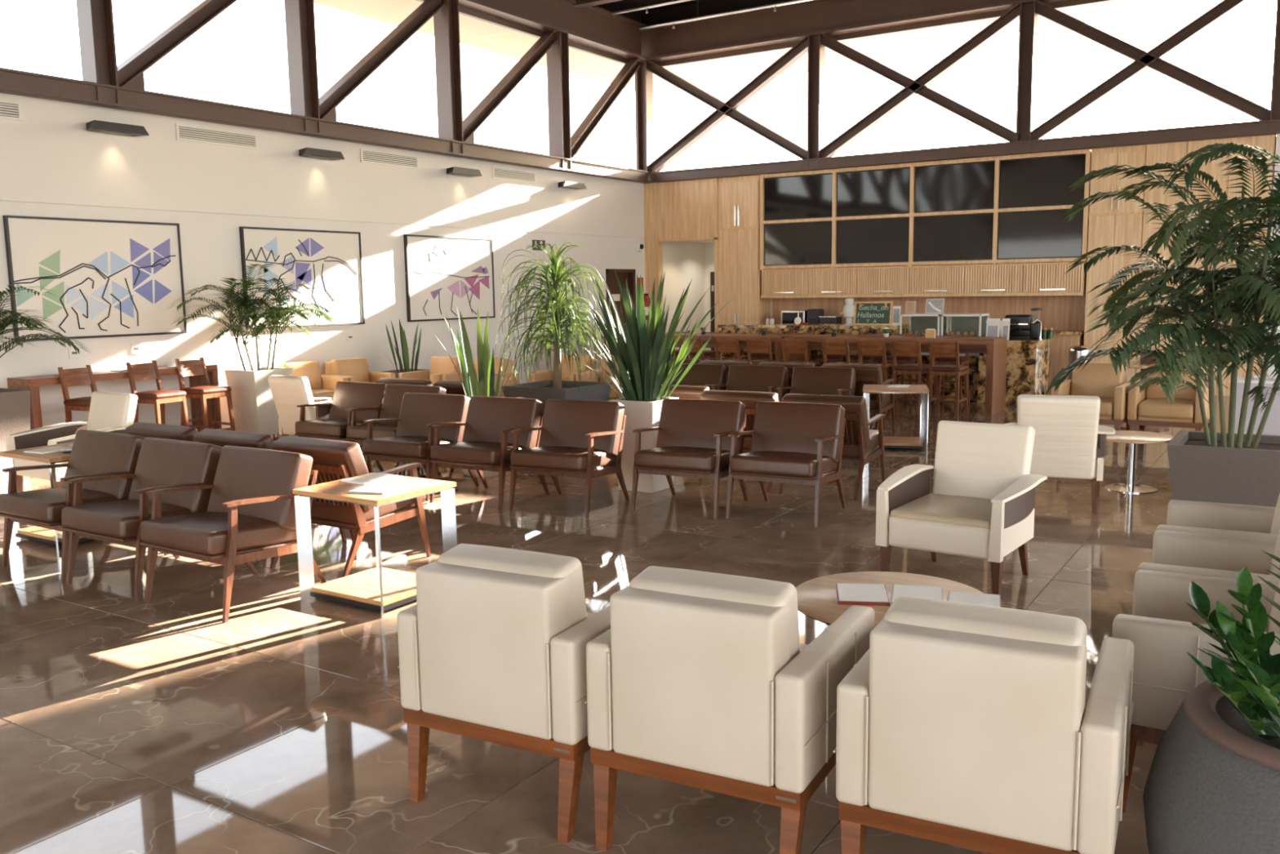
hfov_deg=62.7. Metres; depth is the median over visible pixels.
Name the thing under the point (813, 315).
dispenser
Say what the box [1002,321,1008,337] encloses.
print
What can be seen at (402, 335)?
plant
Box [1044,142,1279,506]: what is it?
potted palm
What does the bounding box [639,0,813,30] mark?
pipe
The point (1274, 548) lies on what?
cushion
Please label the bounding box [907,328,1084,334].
countertop
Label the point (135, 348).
wall socket
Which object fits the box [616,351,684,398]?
armchair
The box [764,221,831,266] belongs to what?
window pane
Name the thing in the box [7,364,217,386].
countertop
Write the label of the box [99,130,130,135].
diffuser
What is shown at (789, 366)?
lounge chair
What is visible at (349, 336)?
wall socket
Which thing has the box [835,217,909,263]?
window pane
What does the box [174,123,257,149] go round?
air vent
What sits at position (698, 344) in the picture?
bar stool
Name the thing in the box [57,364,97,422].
bar stool
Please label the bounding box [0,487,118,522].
seat cushion
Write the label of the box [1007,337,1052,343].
countertop
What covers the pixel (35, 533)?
shelf
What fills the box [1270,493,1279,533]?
cushion
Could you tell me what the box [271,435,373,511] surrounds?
cushion
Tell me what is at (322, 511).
seat cushion
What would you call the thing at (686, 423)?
cushion
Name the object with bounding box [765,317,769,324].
canister
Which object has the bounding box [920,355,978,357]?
countertop
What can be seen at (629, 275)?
door
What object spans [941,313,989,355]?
display case
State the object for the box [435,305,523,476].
plant
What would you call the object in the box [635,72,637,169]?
window
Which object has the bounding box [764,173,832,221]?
window pane
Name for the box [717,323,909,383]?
bar
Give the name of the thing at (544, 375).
armchair
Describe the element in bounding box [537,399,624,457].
cushion
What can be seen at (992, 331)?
print
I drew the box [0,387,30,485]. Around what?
planter
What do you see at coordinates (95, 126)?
wall lamp
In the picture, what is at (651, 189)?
trim
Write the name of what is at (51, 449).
magazine
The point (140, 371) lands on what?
bar stool
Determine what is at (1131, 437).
pedestal table
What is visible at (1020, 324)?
coffee machine
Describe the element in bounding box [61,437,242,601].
lounge chair
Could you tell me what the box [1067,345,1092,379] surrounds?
trash bin
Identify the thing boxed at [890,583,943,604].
magazine
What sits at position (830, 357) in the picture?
bar stool
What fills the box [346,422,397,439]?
seat cushion
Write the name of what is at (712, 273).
door
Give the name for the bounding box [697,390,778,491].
lounge chair
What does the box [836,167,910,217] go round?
window pane
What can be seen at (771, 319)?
canister
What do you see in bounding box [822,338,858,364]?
bar stool
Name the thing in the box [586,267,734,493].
plant
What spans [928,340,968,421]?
bar stool
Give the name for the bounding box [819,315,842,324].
microwave
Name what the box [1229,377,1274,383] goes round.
countertop
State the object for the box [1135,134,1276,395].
panelling
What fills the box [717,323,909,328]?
countertop
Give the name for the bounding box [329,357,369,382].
cushion
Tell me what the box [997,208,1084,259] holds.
window pane
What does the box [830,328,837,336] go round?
table plant
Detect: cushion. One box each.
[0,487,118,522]
[61,498,191,538]
[62,429,145,500]
[128,437,222,513]
[140,511,297,555]
[193,428,274,449]
[206,444,312,531]
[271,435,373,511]
[279,360,322,388]
[294,418,367,437]
[311,388,334,400]
[311,494,426,524]
[328,381,386,423]
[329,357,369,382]
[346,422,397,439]
[362,435,453,457]
[378,383,446,423]
[395,392,470,442]
[429,355,461,379]
[431,440,524,464]
[432,379,495,396]
[437,543,586,626]
[462,395,542,448]
[473,356,507,375]
[510,445,617,471]
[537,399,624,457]
[560,354,591,380]
[586,612,595,617]
[600,355,619,382]
[608,382,618,399]
[629,565,799,662]
[634,446,730,471]
[655,398,745,454]
[699,390,778,435]
[729,450,837,477]
[742,435,751,449]
[750,401,844,462]
[781,393,870,448]
[790,366,855,395]
[799,643,808,652]
[821,363,884,402]
[841,429,879,457]
[869,393,890,408]
[883,595,1086,645]
[890,493,992,528]
[1070,362,1124,397]
[1084,686,1089,708]
[1097,395,1114,416]
[1137,397,1195,419]
[1146,364,1203,399]
[1268,578,1279,633]
[1269,528,1279,575]
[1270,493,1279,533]
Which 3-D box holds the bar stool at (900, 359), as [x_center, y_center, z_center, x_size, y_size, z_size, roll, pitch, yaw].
[3.834,-0.868,15.315,0.400,1.000,0.486,3,9,29]
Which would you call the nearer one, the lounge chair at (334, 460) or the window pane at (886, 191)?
the lounge chair at (334, 460)
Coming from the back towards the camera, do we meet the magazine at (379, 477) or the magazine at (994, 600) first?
the magazine at (379, 477)
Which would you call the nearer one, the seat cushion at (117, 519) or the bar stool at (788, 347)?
the seat cushion at (117, 519)
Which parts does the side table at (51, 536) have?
leg, frame, leg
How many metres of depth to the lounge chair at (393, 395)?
9.91 m
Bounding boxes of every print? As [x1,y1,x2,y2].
[892,308,899,322]
[986,325,998,336]
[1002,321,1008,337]
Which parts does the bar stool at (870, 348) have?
leg, panel, seat, leg, seat frame, leg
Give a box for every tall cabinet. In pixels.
[717,174,770,359]
[1083,144,1146,382]
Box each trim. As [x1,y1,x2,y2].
[595,0,792,25]
[644,182,657,326]
[656,177,718,358]
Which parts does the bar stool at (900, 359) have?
seat, seat frame, panel, leg, leg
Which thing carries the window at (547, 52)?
attached to the truss at (560, 26)
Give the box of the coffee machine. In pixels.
[1004,314,1034,338]
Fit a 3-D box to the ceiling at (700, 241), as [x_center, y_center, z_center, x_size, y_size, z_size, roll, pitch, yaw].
[1.580,-3.740,20.755,1.680,0.100,1.780,4,9,32]
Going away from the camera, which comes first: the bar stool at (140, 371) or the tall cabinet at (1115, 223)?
the bar stool at (140, 371)
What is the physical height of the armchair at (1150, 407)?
0.850 m
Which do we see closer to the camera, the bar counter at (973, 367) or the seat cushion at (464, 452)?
the seat cushion at (464, 452)
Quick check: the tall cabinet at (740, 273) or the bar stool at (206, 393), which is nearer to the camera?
the bar stool at (206, 393)
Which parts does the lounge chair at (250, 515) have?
leg, armrest, rail, leg, leg, armrest, rail, leg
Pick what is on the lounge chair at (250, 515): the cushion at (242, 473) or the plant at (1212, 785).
the cushion at (242, 473)
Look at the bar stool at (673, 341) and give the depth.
15.17 m
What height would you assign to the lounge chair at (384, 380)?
0.819 m
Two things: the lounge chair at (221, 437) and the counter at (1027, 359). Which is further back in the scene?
the counter at (1027, 359)
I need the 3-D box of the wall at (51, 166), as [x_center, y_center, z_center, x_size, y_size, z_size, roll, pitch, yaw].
[-6.483,-1.473,10.687,0.300,3.720,25.200,4,9,32]
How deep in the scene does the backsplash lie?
17.65 m
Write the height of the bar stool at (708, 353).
1.000 m
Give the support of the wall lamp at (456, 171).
attached to the wall at (51, 166)
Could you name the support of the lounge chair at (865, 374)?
on the floor
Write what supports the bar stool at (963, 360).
on the floor
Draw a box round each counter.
[784,334,1007,415]
[897,355,978,401]
[906,328,1084,390]
[977,337,1052,404]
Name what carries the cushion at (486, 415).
on the lounge chair at (486, 444)
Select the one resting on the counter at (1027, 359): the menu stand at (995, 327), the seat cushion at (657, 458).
the menu stand at (995, 327)
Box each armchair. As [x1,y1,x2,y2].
[274,360,347,400]
[320,357,395,382]
[396,543,610,843]
[398,355,461,385]
[442,356,519,396]
[528,354,600,382]
[576,355,622,401]
[584,565,875,853]
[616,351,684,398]
[833,595,1133,853]
[1051,362,1135,451]
[1111,568,1279,813]
[1127,364,1209,431]
[1137,528,1279,583]
[1155,493,1279,539]
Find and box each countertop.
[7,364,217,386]
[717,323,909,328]
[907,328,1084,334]
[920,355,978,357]
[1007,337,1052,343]
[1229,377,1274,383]
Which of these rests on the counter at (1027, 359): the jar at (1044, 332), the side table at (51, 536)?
the jar at (1044, 332)
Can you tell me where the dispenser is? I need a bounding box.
[807,309,823,324]
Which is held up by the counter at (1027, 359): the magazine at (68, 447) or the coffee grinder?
the coffee grinder
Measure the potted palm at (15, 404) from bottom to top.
1.816 m
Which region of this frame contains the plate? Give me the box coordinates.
[794,316,800,324]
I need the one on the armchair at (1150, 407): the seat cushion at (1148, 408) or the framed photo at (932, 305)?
the seat cushion at (1148, 408)
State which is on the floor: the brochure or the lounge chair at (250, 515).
the lounge chair at (250, 515)
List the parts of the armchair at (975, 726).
arm, leg, rail, panel, arm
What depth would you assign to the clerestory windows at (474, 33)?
19.44 m
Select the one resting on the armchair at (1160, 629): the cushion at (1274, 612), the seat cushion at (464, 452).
the cushion at (1274, 612)
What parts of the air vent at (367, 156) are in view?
plate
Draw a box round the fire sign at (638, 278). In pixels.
[637,277,643,290]
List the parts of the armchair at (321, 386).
arm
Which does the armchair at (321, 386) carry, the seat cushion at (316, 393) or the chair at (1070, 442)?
the seat cushion at (316, 393)
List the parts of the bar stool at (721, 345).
leg, panel, seat, leg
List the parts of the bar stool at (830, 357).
seat frame, seat, panel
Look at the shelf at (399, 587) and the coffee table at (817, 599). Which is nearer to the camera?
the coffee table at (817, 599)
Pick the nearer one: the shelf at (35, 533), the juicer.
the shelf at (35, 533)
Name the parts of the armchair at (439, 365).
arm, arm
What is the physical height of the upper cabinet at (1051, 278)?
0.520 m
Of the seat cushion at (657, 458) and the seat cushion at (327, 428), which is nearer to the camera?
the seat cushion at (657, 458)
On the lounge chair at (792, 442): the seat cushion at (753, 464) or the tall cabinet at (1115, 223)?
the seat cushion at (753, 464)
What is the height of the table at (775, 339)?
0.985 m
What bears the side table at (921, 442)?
on the floor
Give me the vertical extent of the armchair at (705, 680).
0.850 m
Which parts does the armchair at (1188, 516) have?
arm, arm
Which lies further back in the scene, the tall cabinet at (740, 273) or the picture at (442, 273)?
the tall cabinet at (740, 273)
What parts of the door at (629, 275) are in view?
sign plate, frame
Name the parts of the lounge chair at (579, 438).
leg, armrest, rail, leg, leg, armrest, rail, leg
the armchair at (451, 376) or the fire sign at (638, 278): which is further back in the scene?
the fire sign at (638, 278)
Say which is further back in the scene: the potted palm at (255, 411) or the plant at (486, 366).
the potted palm at (255, 411)
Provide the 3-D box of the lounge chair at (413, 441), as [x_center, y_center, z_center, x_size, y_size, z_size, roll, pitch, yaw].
[-1.890,0.142,9.011,0.724,0.819,0.753,3,9,29]
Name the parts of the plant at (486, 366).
pot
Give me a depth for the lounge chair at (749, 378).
11.81 m
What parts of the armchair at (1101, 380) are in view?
arm, rail, leg, arm, panel, leg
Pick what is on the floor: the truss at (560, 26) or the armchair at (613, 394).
the armchair at (613, 394)
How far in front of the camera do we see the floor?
4.85 m
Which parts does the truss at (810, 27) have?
window rail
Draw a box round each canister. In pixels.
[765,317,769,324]
[769,317,773,324]
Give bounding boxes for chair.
[0,429,168,581]
[4,391,137,492]
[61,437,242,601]
[124,422,198,441]
[139,444,326,622]
[193,428,346,565]
[267,374,332,436]
[269,435,431,577]
[294,381,399,463]
[346,383,453,475]
[362,392,479,501]
[374,377,432,386]
[430,395,549,510]
[432,379,524,398]
[508,399,629,517]
[631,398,747,519]
[659,384,709,399]
[667,363,727,390]
[697,360,751,387]
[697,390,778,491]
[710,364,788,399]
[725,401,845,527]
[758,361,815,393]
[775,366,855,401]
[778,393,884,500]
[821,363,895,431]
[875,420,1047,595]
[1003,394,1115,514]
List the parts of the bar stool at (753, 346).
leg, panel, seat, leg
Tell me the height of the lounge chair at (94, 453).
0.819 m
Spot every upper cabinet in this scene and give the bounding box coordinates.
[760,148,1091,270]
[760,262,1086,297]
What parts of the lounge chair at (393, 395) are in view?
leg, rail, armrest, leg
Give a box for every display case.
[899,313,948,355]
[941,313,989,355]
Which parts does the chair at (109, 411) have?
arm post, leg, seat, arm panel, arm post, leg, panel, arm panel, backrest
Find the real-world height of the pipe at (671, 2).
0.550 m
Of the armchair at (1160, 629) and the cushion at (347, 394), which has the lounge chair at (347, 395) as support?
the cushion at (347, 394)
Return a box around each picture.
[2,215,186,341]
[239,226,364,329]
[403,234,495,321]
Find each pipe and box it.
[611,0,693,15]
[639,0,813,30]
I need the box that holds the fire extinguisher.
[644,293,649,320]
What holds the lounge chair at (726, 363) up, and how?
on the floor
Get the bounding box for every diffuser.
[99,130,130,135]
[310,155,331,159]
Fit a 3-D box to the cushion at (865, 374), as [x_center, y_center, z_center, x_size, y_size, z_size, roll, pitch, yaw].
[2.414,-0.502,11.940,0.691,0.438,0.258,3,9,29]
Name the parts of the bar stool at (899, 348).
leg, leg, panel, seat, seat frame, leg, leg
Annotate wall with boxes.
[0,93,644,428]
[662,241,705,358]
[704,242,714,350]
[770,293,1085,317]
[1262,133,1279,375]
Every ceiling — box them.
[613,0,712,13]
[680,240,714,243]
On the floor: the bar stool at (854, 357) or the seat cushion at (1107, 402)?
the bar stool at (854, 357)
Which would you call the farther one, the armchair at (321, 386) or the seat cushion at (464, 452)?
the armchair at (321, 386)
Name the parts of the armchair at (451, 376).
arm, arm, panel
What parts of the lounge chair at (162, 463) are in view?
leg, armrest, rail, leg, armrest, leg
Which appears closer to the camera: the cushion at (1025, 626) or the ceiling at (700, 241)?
the cushion at (1025, 626)
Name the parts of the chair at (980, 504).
arm post, leg, arm panel, leg, seat, backrest, arm post, leg, panel, arm panel, leg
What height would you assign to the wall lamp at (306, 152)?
0.097 m
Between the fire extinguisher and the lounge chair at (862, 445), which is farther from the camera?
the fire extinguisher
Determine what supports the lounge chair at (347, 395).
on the floor
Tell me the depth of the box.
14.06 m
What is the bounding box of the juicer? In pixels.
[840,297,854,324]
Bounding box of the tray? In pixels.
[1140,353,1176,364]
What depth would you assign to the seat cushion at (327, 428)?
10.01 m
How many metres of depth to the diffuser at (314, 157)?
13.67 m
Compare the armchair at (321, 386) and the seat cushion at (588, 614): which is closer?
the seat cushion at (588, 614)
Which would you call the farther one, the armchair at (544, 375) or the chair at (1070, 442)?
the armchair at (544, 375)
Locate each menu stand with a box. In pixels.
[891,306,901,325]
[986,318,1010,339]
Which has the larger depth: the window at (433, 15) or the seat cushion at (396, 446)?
the window at (433, 15)
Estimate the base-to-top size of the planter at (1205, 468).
0.450 m
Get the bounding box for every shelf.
[17,525,81,542]
[312,566,416,605]
[883,435,921,445]
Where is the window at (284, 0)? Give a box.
[284,0,291,114]
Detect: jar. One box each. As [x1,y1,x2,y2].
[1041,328,1047,337]
[1047,328,1053,337]
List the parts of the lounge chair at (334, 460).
leg, rail, rail, leg, leg, rail, armrest, leg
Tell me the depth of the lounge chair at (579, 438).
8.23 m
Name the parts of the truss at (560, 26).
gusset plate, gusset plate, gusset plate, window rail, gusset plate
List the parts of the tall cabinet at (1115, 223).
door, door, handle, handle, door, door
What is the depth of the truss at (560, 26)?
14.86 m
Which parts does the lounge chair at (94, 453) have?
leg, armrest, rail, leg, armrest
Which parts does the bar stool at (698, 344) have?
panel, seat, leg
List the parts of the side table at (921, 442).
leg, frame, leg, leg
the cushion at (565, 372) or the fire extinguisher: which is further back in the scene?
the fire extinguisher
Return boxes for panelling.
[657,177,714,239]
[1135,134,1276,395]
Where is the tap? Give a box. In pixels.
[1031,318,1042,339]
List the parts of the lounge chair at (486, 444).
leg, armrest, rail, leg, leg, rail, armrest, leg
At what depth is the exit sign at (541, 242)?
17.72 m
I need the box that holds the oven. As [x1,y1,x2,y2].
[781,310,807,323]
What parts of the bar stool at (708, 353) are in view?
seat frame, seat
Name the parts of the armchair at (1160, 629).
leg, leg, rail, arm, arm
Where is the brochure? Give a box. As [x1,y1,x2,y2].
[110,368,127,371]
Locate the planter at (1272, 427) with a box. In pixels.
[1229,377,1279,435]
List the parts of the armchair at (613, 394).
arm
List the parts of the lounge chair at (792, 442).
leg, armrest, leg, rail, leg, armrest, rail, leg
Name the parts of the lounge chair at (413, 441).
leg, armrest, rail, leg, leg, armrest, leg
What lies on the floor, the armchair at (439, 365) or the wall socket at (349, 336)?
the armchair at (439, 365)
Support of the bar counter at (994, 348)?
on the floor
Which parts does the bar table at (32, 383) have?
panel, panel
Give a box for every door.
[605,268,635,332]
[710,271,715,350]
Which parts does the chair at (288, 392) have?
panel, arm panel, arm panel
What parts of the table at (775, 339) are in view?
panel, panel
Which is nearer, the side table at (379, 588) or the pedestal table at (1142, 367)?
the side table at (379, 588)
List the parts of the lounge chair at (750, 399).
leg, rail, leg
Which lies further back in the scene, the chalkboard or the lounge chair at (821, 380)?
the chalkboard
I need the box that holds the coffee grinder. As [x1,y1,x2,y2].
[1030,307,1042,338]
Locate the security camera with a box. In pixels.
[635,241,644,252]
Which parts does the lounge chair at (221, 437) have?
leg, leg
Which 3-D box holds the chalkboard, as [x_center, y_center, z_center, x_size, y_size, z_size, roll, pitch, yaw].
[3.568,-1.732,16.015,0.600,0.360,0.159,4,9,32]
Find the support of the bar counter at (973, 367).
on the floor
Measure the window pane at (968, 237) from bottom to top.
0.745 m
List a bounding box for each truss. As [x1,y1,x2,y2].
[0,0,648,182]
[635,0,1279,183]
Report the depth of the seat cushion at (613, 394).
12.93 m
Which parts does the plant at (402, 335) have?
planter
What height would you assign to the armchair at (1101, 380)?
0.850 m
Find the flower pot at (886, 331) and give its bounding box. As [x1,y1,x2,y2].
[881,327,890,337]
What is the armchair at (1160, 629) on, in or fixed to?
on the floor
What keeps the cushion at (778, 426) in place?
on the lounge chair at (792, 442)
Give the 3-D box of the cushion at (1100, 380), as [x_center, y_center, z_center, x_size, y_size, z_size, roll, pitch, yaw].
[4.837,-0.483,11.097,0.500,0.389,0.212,4,9,34]
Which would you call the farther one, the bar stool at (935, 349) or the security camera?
the security camera
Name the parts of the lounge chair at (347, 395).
leg, armrest, rail, leg, armrest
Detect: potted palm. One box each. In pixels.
[0,284,89,485]
[167,263,340,435]
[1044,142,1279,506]
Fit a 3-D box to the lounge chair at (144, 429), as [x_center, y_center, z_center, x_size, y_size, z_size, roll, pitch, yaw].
[-3.166,0.361,7.494,0.724,0.819,0.753,4,9,32]
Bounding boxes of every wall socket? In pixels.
[67,346,79,359]
[130,342,141,354]
[346,332,353,342]
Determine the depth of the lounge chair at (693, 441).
8.15 m
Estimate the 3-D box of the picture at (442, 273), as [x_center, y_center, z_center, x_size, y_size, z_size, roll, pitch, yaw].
[-2.873,-2.258,15.954,0.050,1.250,1.938,4,9,32]
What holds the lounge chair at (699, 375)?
on the floor
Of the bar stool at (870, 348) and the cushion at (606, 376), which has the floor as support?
the bar stool at (870, 348)
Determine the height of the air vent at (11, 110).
0.180 m
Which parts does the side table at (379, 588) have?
leg, frame, leg, leg, leg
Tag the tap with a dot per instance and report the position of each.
(1036, 319)
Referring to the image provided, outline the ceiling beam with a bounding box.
[573,0,622,8]
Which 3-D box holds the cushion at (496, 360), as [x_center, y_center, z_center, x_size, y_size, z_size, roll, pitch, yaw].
[-1.946,-0.716,13.642,0.500,0.389,0.212,5,9,37]
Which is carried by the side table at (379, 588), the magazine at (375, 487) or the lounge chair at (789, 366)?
the magazine at (375, 487)
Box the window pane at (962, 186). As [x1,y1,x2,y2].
[914,160,995,213]
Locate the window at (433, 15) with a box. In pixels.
[433,15,439,137]
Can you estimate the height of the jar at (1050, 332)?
0.145 m
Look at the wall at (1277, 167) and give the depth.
14.84 m
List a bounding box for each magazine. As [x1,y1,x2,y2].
[23,445,65,453]
[58,444,73,451]
[341,472,403,484]
[347,481,408,494]
[835,582,889,605]
[886,384,911,388]
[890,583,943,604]
[946,591,1000,607]
[1251,374,1276,381]
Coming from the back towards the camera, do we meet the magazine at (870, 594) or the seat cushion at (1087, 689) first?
the magazine at (870, 594)
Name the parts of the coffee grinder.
lid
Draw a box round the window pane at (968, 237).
[913,213,993,262]
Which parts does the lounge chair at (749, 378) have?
armrest, armrest, leg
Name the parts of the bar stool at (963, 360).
leg, leg, seat, seat frame, panel, leg, leg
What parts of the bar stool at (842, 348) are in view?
leg, panel, seat, leg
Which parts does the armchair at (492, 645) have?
arm, leg, panel, rail, leg, arm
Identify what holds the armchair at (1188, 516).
on the floor
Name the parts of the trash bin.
lid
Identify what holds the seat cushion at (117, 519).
on the lounge chair at (162, 463)
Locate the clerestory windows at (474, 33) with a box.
[313,0,1214,92]
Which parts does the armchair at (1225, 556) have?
arm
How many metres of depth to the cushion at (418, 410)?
9.07 m
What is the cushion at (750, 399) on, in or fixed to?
on the lounge chair at (750, 399)
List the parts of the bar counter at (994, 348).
panel, panel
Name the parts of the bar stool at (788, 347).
leg, panel, seat, leg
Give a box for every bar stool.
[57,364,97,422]
[125,360,189,426]
[174,356,235,431]
[668,341,687,365]
[671,330,689,358]
[679,337,715,364]
[688,330,721,359]
[714,337,751,361]
[746,337,782,364]
[750,330,783,360]
[781,338,819,366]
[789,331,811,360]
[817,331,851,366]
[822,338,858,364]
[849,332,883,363]
[857,339,897,417]
[886,332,919,404]
[889,340,930,419]
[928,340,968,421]
[932,333,969,406]
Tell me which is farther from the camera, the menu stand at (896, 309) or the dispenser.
the dispenser
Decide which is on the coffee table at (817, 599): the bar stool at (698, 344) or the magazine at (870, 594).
the magazine at (870, 594)
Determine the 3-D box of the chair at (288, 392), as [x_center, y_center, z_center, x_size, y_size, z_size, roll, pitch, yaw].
[-3.361,-0.125,10.986,0.808,0.876,0.818,4,9,35]
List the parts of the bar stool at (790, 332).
panel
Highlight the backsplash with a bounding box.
[772,294,1085,329]
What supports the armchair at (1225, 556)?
on the floor
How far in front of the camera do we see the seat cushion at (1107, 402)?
10.60 m
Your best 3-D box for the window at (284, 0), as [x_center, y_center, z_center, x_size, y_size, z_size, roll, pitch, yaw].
[-5.181,-4.787,12.302,0.060,2.070,2.680,4,9,32]
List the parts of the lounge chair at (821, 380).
leg, armrest, armrest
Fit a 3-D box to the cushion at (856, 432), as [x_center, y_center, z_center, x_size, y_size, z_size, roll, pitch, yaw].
[1.520,-0.048,8.602,0.691,0.438,0.258,3,9,29]
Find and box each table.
[0,442,92,551]
[7,364,222,431]
[292,472,457,617]
[603,333,797,359]
[795,571,983,629]
[862,384,928,451]
[1104,430,1173,493]
[1105,360,1184,431]
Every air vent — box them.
[0,99,22,120]
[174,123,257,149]
[360,148,418,168]
[492,166,536,183]
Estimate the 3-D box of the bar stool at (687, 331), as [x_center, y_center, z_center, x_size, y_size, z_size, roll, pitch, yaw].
[0.566,-1.092,17.392,0.400,1.000,0.486,4,9,33]
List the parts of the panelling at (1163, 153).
panel, panel, panel, panel, panel, panel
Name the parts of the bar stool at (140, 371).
leg, panel, leg, leg, seat, seat frame, leg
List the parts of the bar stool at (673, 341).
leg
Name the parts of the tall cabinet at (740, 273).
door, door, door, door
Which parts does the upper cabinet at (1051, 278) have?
flip door, flip door, handle, flip door, rail, handle, flip door, flip door, handle, flip door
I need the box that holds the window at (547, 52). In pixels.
[546,52,551,155]
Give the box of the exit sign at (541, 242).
[532,240,545,250]
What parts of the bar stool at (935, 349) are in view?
leg, leg, panel, seat, seat frame, leg, leg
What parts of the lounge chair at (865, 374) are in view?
rail, leg, rail, armrest, leg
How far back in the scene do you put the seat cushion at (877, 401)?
11.82 m
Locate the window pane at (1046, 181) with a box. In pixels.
[998,154,1085,208]
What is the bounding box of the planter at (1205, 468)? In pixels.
[1166,430,1279,506]
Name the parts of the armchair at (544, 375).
arm, arm, panel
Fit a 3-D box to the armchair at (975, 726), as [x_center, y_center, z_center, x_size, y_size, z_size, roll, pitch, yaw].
[0.995,0.878,2.980,0.705,0.850,0.732,3,8,27]
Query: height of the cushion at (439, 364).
0.389 m
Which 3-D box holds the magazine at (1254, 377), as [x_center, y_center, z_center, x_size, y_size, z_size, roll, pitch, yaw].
[6.624,-0.518,11.113,0.240,0.033,0.300,3,8,27]
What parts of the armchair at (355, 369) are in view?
panel, arm, arm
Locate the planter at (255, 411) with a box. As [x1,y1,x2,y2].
[224,366,293,434]
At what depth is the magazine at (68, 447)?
7.32 m
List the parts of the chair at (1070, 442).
backrest, seat, leg, leg, panel, arm panel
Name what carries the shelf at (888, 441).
attached to the side table at (921, 442)
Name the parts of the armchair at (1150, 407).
leg, arm, leg, rail, arm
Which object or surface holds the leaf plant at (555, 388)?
on the floor
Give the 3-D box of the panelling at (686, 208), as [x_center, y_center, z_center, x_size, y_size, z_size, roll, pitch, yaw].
[0.897,-4.132,19.993,1.260,1.096,0.075,4,9,32]
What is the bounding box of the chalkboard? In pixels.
[853,301,893,325]
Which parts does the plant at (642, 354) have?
planter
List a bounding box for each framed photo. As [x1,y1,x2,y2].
[904,301,915,313]
[925,298,944,313]
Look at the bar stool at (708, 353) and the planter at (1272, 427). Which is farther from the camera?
the bar stool at (708, 353)
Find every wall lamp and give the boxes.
[86,120,149,136]
[298,147,344,159]
[446,166,482,177]
[558,181,586,189]
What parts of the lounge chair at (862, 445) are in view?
leg, rail, rail, leg, rail, armrest, leg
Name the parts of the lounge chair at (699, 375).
leg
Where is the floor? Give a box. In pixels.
[0,390,1229,853]
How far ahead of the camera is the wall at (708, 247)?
22.00 m
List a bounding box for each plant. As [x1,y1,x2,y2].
[382,319,429,378]
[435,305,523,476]
[494,242,613,411]
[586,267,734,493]
[700,327,706,334]
[760,328,766,335]
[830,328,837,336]
[1142,549,1279,853]
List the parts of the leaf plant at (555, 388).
planter, stem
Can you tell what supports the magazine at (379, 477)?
on the side table at (379, 588)
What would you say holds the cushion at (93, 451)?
on the lounge chair at (94, 453)
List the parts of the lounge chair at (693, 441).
leg, armrest, leg, rail, leg, rail, armrest, leg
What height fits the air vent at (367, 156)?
0.180 m
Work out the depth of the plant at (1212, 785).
2.55 m
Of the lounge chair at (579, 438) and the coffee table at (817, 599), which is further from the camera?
the lounge chair at (579, 438)
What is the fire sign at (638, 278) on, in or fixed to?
attached to the wall at (51, 166)
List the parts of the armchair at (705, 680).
arm, leg, panel, rail, leg, arm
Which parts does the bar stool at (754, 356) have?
seat, seat frame, panel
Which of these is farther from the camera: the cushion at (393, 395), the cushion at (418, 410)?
the cushion at (393, 395)
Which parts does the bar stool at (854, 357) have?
seat, seat frame, panel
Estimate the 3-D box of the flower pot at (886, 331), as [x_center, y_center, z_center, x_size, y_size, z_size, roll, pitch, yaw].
[3.406,-1.313,14.516,0.124,0.135,0.118,4,9,32]
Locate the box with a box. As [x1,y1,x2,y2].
[924,328,936,337]
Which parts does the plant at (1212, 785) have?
pot, stem, stem, stem, stem, stem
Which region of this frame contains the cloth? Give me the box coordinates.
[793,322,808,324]
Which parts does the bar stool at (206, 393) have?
leg, panel, leg, seat, leg, seat frame, leg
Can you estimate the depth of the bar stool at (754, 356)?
16.30 m
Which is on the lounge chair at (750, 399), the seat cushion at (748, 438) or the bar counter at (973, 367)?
the seat cushion at (748, 438)
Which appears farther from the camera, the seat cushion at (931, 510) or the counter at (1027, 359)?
the counter at (1027, 359)
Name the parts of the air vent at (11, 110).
plate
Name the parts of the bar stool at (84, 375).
leg, panel, seat, seat frame, leg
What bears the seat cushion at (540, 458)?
on the lounge chair at (579, 438)
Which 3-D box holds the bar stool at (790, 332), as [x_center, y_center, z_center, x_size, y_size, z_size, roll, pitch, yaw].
[2.402,-0.966,16.226,0.400,1.000,0.486,3,9,30]
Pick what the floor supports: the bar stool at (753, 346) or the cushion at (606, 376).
the bar stool at (753, 346)

